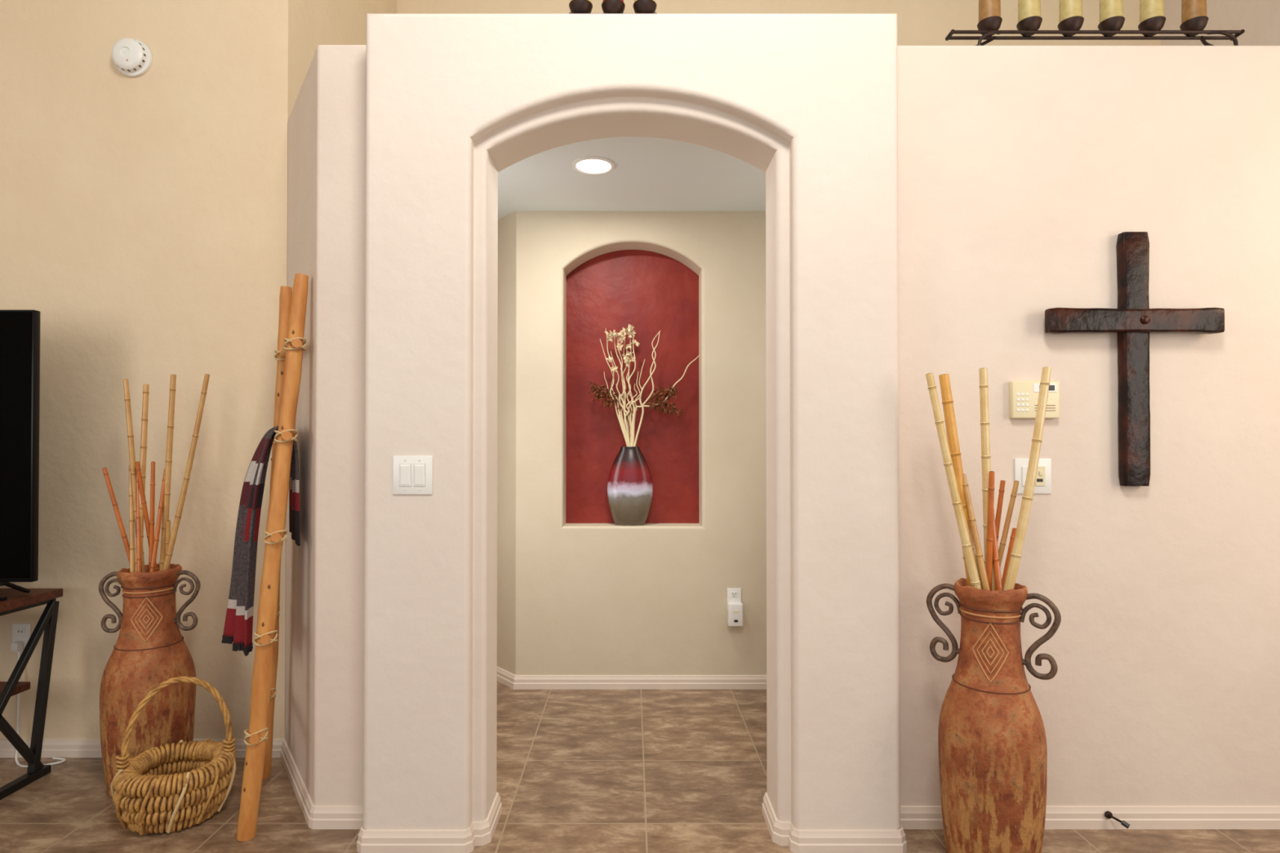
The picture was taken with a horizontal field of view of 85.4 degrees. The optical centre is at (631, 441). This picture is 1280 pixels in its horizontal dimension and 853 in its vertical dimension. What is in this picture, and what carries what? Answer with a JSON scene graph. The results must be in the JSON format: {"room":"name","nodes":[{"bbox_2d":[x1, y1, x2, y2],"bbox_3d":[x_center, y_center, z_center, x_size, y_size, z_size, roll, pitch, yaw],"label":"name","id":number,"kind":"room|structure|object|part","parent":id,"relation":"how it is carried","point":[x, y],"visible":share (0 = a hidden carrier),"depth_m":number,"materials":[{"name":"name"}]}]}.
{"room":"living room","nodes":[
{"label":"living room","id":0,"kind":"room"},
{"bbox_2d":[0,0,395,738],"bbox_3d":[-2.785,-0.964,3.635,2.630,4.600,1.350,0,-1,0],"label":"wall","id":1,"kind":"structure","parent":0,"point":[144,218],"depth_m":2.96,"materials":[{"name":"paint"}]},
{"bbox_2d":[12,623,31,652],"bbox_3d":[-2.585,0.829,2.937,0.076,0.120,0.010,0,-1,0],"label":"power outlet","id":2,"kind":"object","parent":1,"relation":"attached to","point":[20,632],"depth_m":2.94,"materials":[{"name":"white plastic"}]},
{"bbox_2d":[111,38,152,76],"bbox_3d":[-2.128,-1.638,2.939,0.160,0.160,0.055,0,-1,0],"label":"smoke detector","id":3,"kind":"object","parent":1,"relation":"attached to","point":[131,57],"visible":1,"depth_m":2.92,"materials":[{"name":"white plastic"}]},
{"bbox_2d":[284,44,366,805],"bbox_3d":[-1.161,-0.029,2.659,0.872,2.710,0.282,-1,-1,43],"label":"wall","id":4,"kind":"structure","parent":0,"point":[324,661],"depth_m":2.41,"materials":[{"name":"beige paint"}]},
{"bbox_2d":[497,211,516,675],"bbox_3d":[-0.816,0.035,4.020,0.035,2.610,0.604,0,-1,-41],"label":"wall","id":5,"kind":"structure","parent":0,"point":[507,225],"depth_m":3.85,"materials":[{"name":"paint"}]},
{"bbox_2d":[497,666,766,689],"bbox_3d":[0.060,1.302,3.804,2.276,0.072,0.375,0,-1,11],"label":"baseboard","id":6,"kind":"structure","parent":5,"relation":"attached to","point":[514,682],"depth_m":3.75,"materials":[{"name":"beige wood"}]},
{"bbox_2d":[363,13,900,829],"bbox_3d":[0.000,-0.041,2.376,1.746,2.730,0.250,0,-1,0],"label":"wall","id":7,"kind":"structure","parent":0,"point":[454,101],"depth_m":2.26,"materials":[{"name":"beige paint"}]},
{"bbox_2d":[0,738,502,852],"bbox_3d":[-2.231,1.292,2.811,3.668,0.072,0.571,0,-1,12],"label":"baseboard","id":8,"kind":"structure","parent":7,"relation":"attached to","point":[480,833],"depth_m":2.37,"materials":[{"name":"beige wood"}]},
{"bbox_2d":[392,455,432,494],"bbox_3d":[-0.709,0.107,2.243,0.127,0.125,0.013,0,-1,0],"label":"light switch","id":9,"kind":"object","parent":7,"relation":"attached to","point":[412,474],"visible":1,"depth_m":2.24,"materials":[{"name":"white plastic"}]},
{"bbox_2d":[568,0,657,13],"bbox_3d":[-0.065,-1.527,2.395,0.304,0.239,0.085,0,-1,0],"label":"candle holder","id":10,"kind":"object","parent":7,"relation":"on","point":[576,6],"visible":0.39,"depth_m":2.37,"materials":[{"name":"metal"}]},
{"bbox_2d":[761,791,1279,852],"bbox_3d":[1.883,1.288,2.361,2.834,0.072,0.278,0,-1,0],"label":"baseboard","id":11,"kind":"structure","parent":7,"relation":"attached to","point":[783,833],"depth_m":2.37,"materials":[{"name":"beige wood"}]},
{"bbox_2d":[497,136,765,219],"bbox_3d":[0.915,-1.316,3.408,4.750,0.100,1.810,0,-1,0],"label":"ceiling","id":12,"kind":"structure","parent":0,"point":[649,174],"depth_m":3.37,"materials":[{"name":"white paint"}]},
{"bbox_2d":[572,155,614,174],"bbox_3d":[-0.175,-1.264,3.179,0.196,0.008,0.196,0,-1,0],"label":"recessed light","id":13,"kind":"object","parent":12,"relation":"in","point":[589,165],"visible":1,"depth_m":3.17,"materials":[{"name":"white glass"}]},
{"bbox_2d":[0,681,1279,852],"bbox_3d":[0.000,1.362,1.187,8.600,0.100,6.600,0,-1,0],"label":"floor","id":14,"kind":"structure","parent":0,"point":[578,771],"depth_m":2.57,"materials":[{"name":"tile"}]},
{"bbox_2d":[0,588,62,799],"bbox_3d":[-3.100,0.962,2.566,1.534,0.728,0.560,0,-1,0],"label":"tv stand","id":15,"kind":"object","parent":14,"relation":"on","point":[17,601],"visible":1,"depth_m":2.73,"materials":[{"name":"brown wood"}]},
{"bbox_2d":[0,681,30,696],"bbox_3d":[-3.120,0.966,2.591,1.460,0.030,0.340,0,-1,0],"label":"shelf","id":16,"kind":"object","parent":15,"relation":"attached to","point":[21,686],"depth_m":2.72,"materials":[{"name":"brown wood"}]},
{"bbox_2d":[0,310,40,600],"bbox_3d":[-3.138,0.049,2.620,1.780,1.094,0.244,0,-1,0],"label":"television","id":17,"kind":"object","parent":15,"relation":"on","point":[20,330],"visible":1,"depth_m":2.60,"materials":[{"name":"black plastic"}]},
{"bbox_2d":[10,641,66,767],"bbox_3d":[-2.480,1.087,2.873,0.252,0.492,0.086,0,-1,8],"label":"power cord","id":18,"kind":"object","parent":14,"relation":"on","point":[17,646],"visible":0.74,"depth_m":2.90,"materials":[{"name":"white plastic"}]},
{"bbox_2d":[98,563,200,797],"bbox_3d":[-1.878,0.907,2.701,0.308,0.839,0.309,0,-1,32],"label":"floor vase","id":19,"kind":"object","parent":14,"relation":"on","point":[150,649],"visible":0.91,"depth_m":2.62,"materials":[{"name":"ceramic"}]},
{"bbox_3d":[-2.006,0.621,2.688,0.109,0.237,0.016,0,-1,-7],"label":"scroll handle","id":20,"kind":"part","parent":19,"relation":"part of","materials":[{"name":"metal"}]},
{"bbox_2d":[102,373,209,573],"bbox_3d":[-1.847,0.165,2.705,0.393,0.865,0.108,0,-1,0],"label":"sticks","id":21,"kind":"object","parent":19,"relation":"in","point":[138,509],"visible":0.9,"depth_m":2.70,"materials":[{"name":"brown wood"}]},
{"bbox_3d":[-1.750,0.621,2.719,0.109,0.237,0.016,0,-1,-7],"label":"scroll handle","id":22,"kind":"part","parent":19,"relation":"part of","materials":[{"name":"metal"}]},
{"bbox_2d":[110,675,235,835],"bbox_3d":[-1.618,1.079,2.465,0.373,0.488,0.375,0,-1,3],"label":"wicker basket","id":23,"kind":"object","parent":14,"relation":"on","point":[168,788],"visible":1,"depth_m":2.38,"materials":[{"name":"wicker"}]},
{"bbox_2d":[236,273,308,841],"bbox_3d":[-1.300,0.361,2.566,0.208,1.934,0.516,0,-1,-21],"label":"wooden ladder","id":24,"kind":"object","parent":14,"relation":"on","point":[292,304],"visible":0.99,"depth_m":2.38,"materials":[{"name":"brown wood"}]},
{"bbox_2d":[221,425,300,656],"bbox_3d":[-1.358,0.347,2.538,0.237,0.815,0.298,0,-1,-32],"label":"throw blanket","id":25,"kind":"object","parent":24,"relation":"on","point":[238,624],"visible":0.83,"depth_m":2.48,"materials":[{"name":"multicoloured fabric"}]},
{"bbox_3d":[-1.402,0.362,2.727,0.173,1.933,0.056,0,-1,31],"label":"rail","id":26,"kind":"part","parent":24,"relation":"part of","materials":[{"name":"brown wood"}]},
{"bbox_2d":[926,577,1061,852],"bbox_3d":[1.118,0.881,2.162,0.302,0.880,0.301,0,-1,0],"label":"floor vase","id":27,"kind":"object","parent":14,"relation":"on","point":[992,740],"visible":0.98,"depth_m":2.07,"materials":[{"name":"ceramic"}]},
{"bbox_3d":[1.015,0.585,2.244,0.118,0.256,0.017,0,-1,38],"label":"scroll handle","id":28,"kind":"part","parent":27,"relation":"part of","materials":[{"name":"metal"}]},
{"bbox_2d":[925,366,1051,591],"bbox_3d":[1.107,0.157,2.168,0.375,0.778,0.106,0,-1,0],"label":"sticks","id":29,"kind":"object","parent":27,"relation":"in","point":[985,574],"visible":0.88,"depth_m":2.16,"materials":[{"name":"brown wood"}]},
{"bbox_3d":[1.221,0.583,2.084,0.118,0.256,0.017,0,-1,38],"label":"scroll handle","id":30,"kind":"part","parent":27,"relation":"part of","materials":[{"name":"metal"}]},
{"bbox_2d":[515,211,766,675],"bbox_3d":[0.289,0.033,3.780,1.841,2.610,0.001,0,-1,0],"label":"wall","id":31,"kind":"structure","parent":0,"point":[588,602],"depth_m":3.78,"materials":[{"name":"paint"}]},
{"bbox_2d":[560,237,705,529],"bbox_3d":[0.004,-0.318,3.863,0.791,1.593,0.160,0,-1,0],"label":"wall niche recess","id":32,"kind":"object","parent":31,"relation":"in","point":[652,286],"visible":1,"depth_m":3.94,"materials":[{"name":"red paint"}]},
{"bbox_2d":[607,446,653,525],"bbox_3d":[-0.010,0.243,3.846,0.253,0.434,0.126,0,-1,0],"label":"vase","id":33,"kind":"object","parent":32,"relation":"in","point":[629,482],"visible":1,"depth_m":3.80,"materials":[{"name":"ceramic"}]},
{"bbox_2d":[588,324,700,446],"bbox_3d":[0.068,-0.282,3.838,0.627,0.743,0.140,0,-1,0],"label":"dried flower arrangement","id":34,"kind":"object","parent":33,"relation":"in","point":[628,431],"visible":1,"depth_m":3.84,"materials":[{"name":"beige plant"}]},
{"bbox_2d":[727,588,742,626],"bbox_3d":[0.557,0.893,3.744,0.079,0.198,0.055,0,-1,0],"label":"power outlet","id":35,"kind":"object","parent":31,"relation":"attached to","point":[735,606],"visible":1,"depth_m":3.72,"materials":[{"name":"white plastic"}]},
{"bbox_2d":[395,0,1160,45],"bbox_3d":[0.900,-0.956,4.390,4.900,4.600,0.150,0,-1,0],"label":"wall","id":36,"kind":"structure","parent":0,"point":[919,22],"depth_m":4.33,"materials":[{"name":"paint"}]},
{"bbox_2d":[897,45,1279,805],"bbox_3d":[2.050,-0.030,2.480,2.500,2.710,0.160,0,-1,0],"label":"wall","id":37,"kind":"structure","parent":0,"point":[1022,169],"depth_m":2.40,"materials":[{"name":"beige paint"}]},
{"bbox_2d":[1014,458,1051,493],"bbox_3d":[1.385,0.118,2.392,0.125,0.122,0.014,0,-1,0],"label":"dimmer switch","id":38,"kind":"object","parent":37,"relation":"attached to","point":[1043,477],"visible":0.76,"depth_m":2.39,"materials":[{"name":"white plastic"}]},
{"bbox_2d":[1008,381,1059,418],"bbox_3d":[1.386,-0.145,2.388,0.162,0.128,0.028,0,-1,0],"label":"alarm keypad","id":39,"kind":"object","parent":37,"relation":"attached to","point":[1023,395],"visible":0.92,"depth_m":2.38,"materials":[{"name":"beige plastic"}]},
{"bbox_2d":[945,0,1244,45],"bbox_3d":[1.673,-1.524,2.515,1.055,0.273,0.085,0,-1,0],"label":"candle holder","id":40,"kind":"object","parent":37,"relation":"on","point":[1194,20],"visible":0.85,"depth_m":2.49,"materials":[{"name":"metal"}]},
{"bbox_2d":[978,0,1000,22],"bbox_3d":[1.297,-1.590,2.516,0.072,0.141,0.072,0,-1,0],"label":"candle","id":41,"kind":"object","parent":40,"relation":"on","point":[989,11],"depth_m":2.49,"materials":[{"name":"brown wax"}]},
{"bbox_2d":[1017,0,1040,22],"bbox_3d":[1.441,-1.590,2.516,0.072,0.141,0.072,0,-1,0],"label":"candle","id":42,"kind":"object","parent":40,"relation":"on","point":[1028,11],"depth_m":2.49,"materials":[{"name":"yellow wax"}]},
{"bbox_2d":[1058,0,1082,22],"bbox_3d":[1.591,-1.590,2.516,0.072,0.141,0.072,0,-1,0],"label":"candle","id":43,"kind":"object","parent":40,"relation":"on","point":[1069,11],"depth_m":2.49,"materials":[{"name":"yellow wax"}]},
{"bbox_2d":[1099,0,1123,22],"bbox_3d":[1.738,-1.590,2.516,0.072,0.141,0.072,0,-1,0],"label":"candle","id":44,"kind":"object","parent":40,"relation":"on","point":[1110,11],"depth_m":2.49,"materials":[{"name":"yellow wax"}]},
{"bbox_2d":[1139,0,1164,23],"bbox_3d":[1.885,-1.590,2.516,0.072,0.141,0.072,0,-1,0],"label":"candle","id":45,"kind":"object","parent":40,"relation":"on","point":[1150,11],"depth_m":2.49,"materials":[{"name":"yellow wax"}]},
{"bbox_2d":[1181,0,1206,23],"bbox_3d":[2.038,-1.590,2.516,0.072,0.141,0.072,0,-1,0],"label":"candle","id":46,"kind":"object","parent":40,"relation":"on","point":[1193,11],"depth_m":2.49,"materials":[{"name":"brown wax"}]},
{"bbox_2d":[1104,811,1129,828],"bbox_3d":[1.643,1.277,2.347,0.023,0.032,0.073,0,-1,-34],"label":"doorstop","id":47,"kind":"object","parent":37,"relation":"attached to","point":[1108,815],"visible":1,"depth_m":2.35,"materials":[{"name":"metal"}]},
{"bbox_2d":[1044,231,1224,486],"bbox_3d":[1.710,-0.284,2.369,0.588,0.869,0.070,0,-1,0],"label":"cross","id":48,"kind":"object","parent":37,"relation":"attached to","point":[1133,320],"depth_m":2.36,"materials":[{"name":"brown wood"}]},
{"bbox_2d":[1160,0,1279,45],"bbox_3d":[3.360,-0.988,1.210,0.120,4.600,6.400,0,-1,0],"label":"wall","id":49,"kind":"structure","parent":0,"point":[1260,20],"depth_m":3.78,"materials":[{"name":"beige paint"}]}
]}

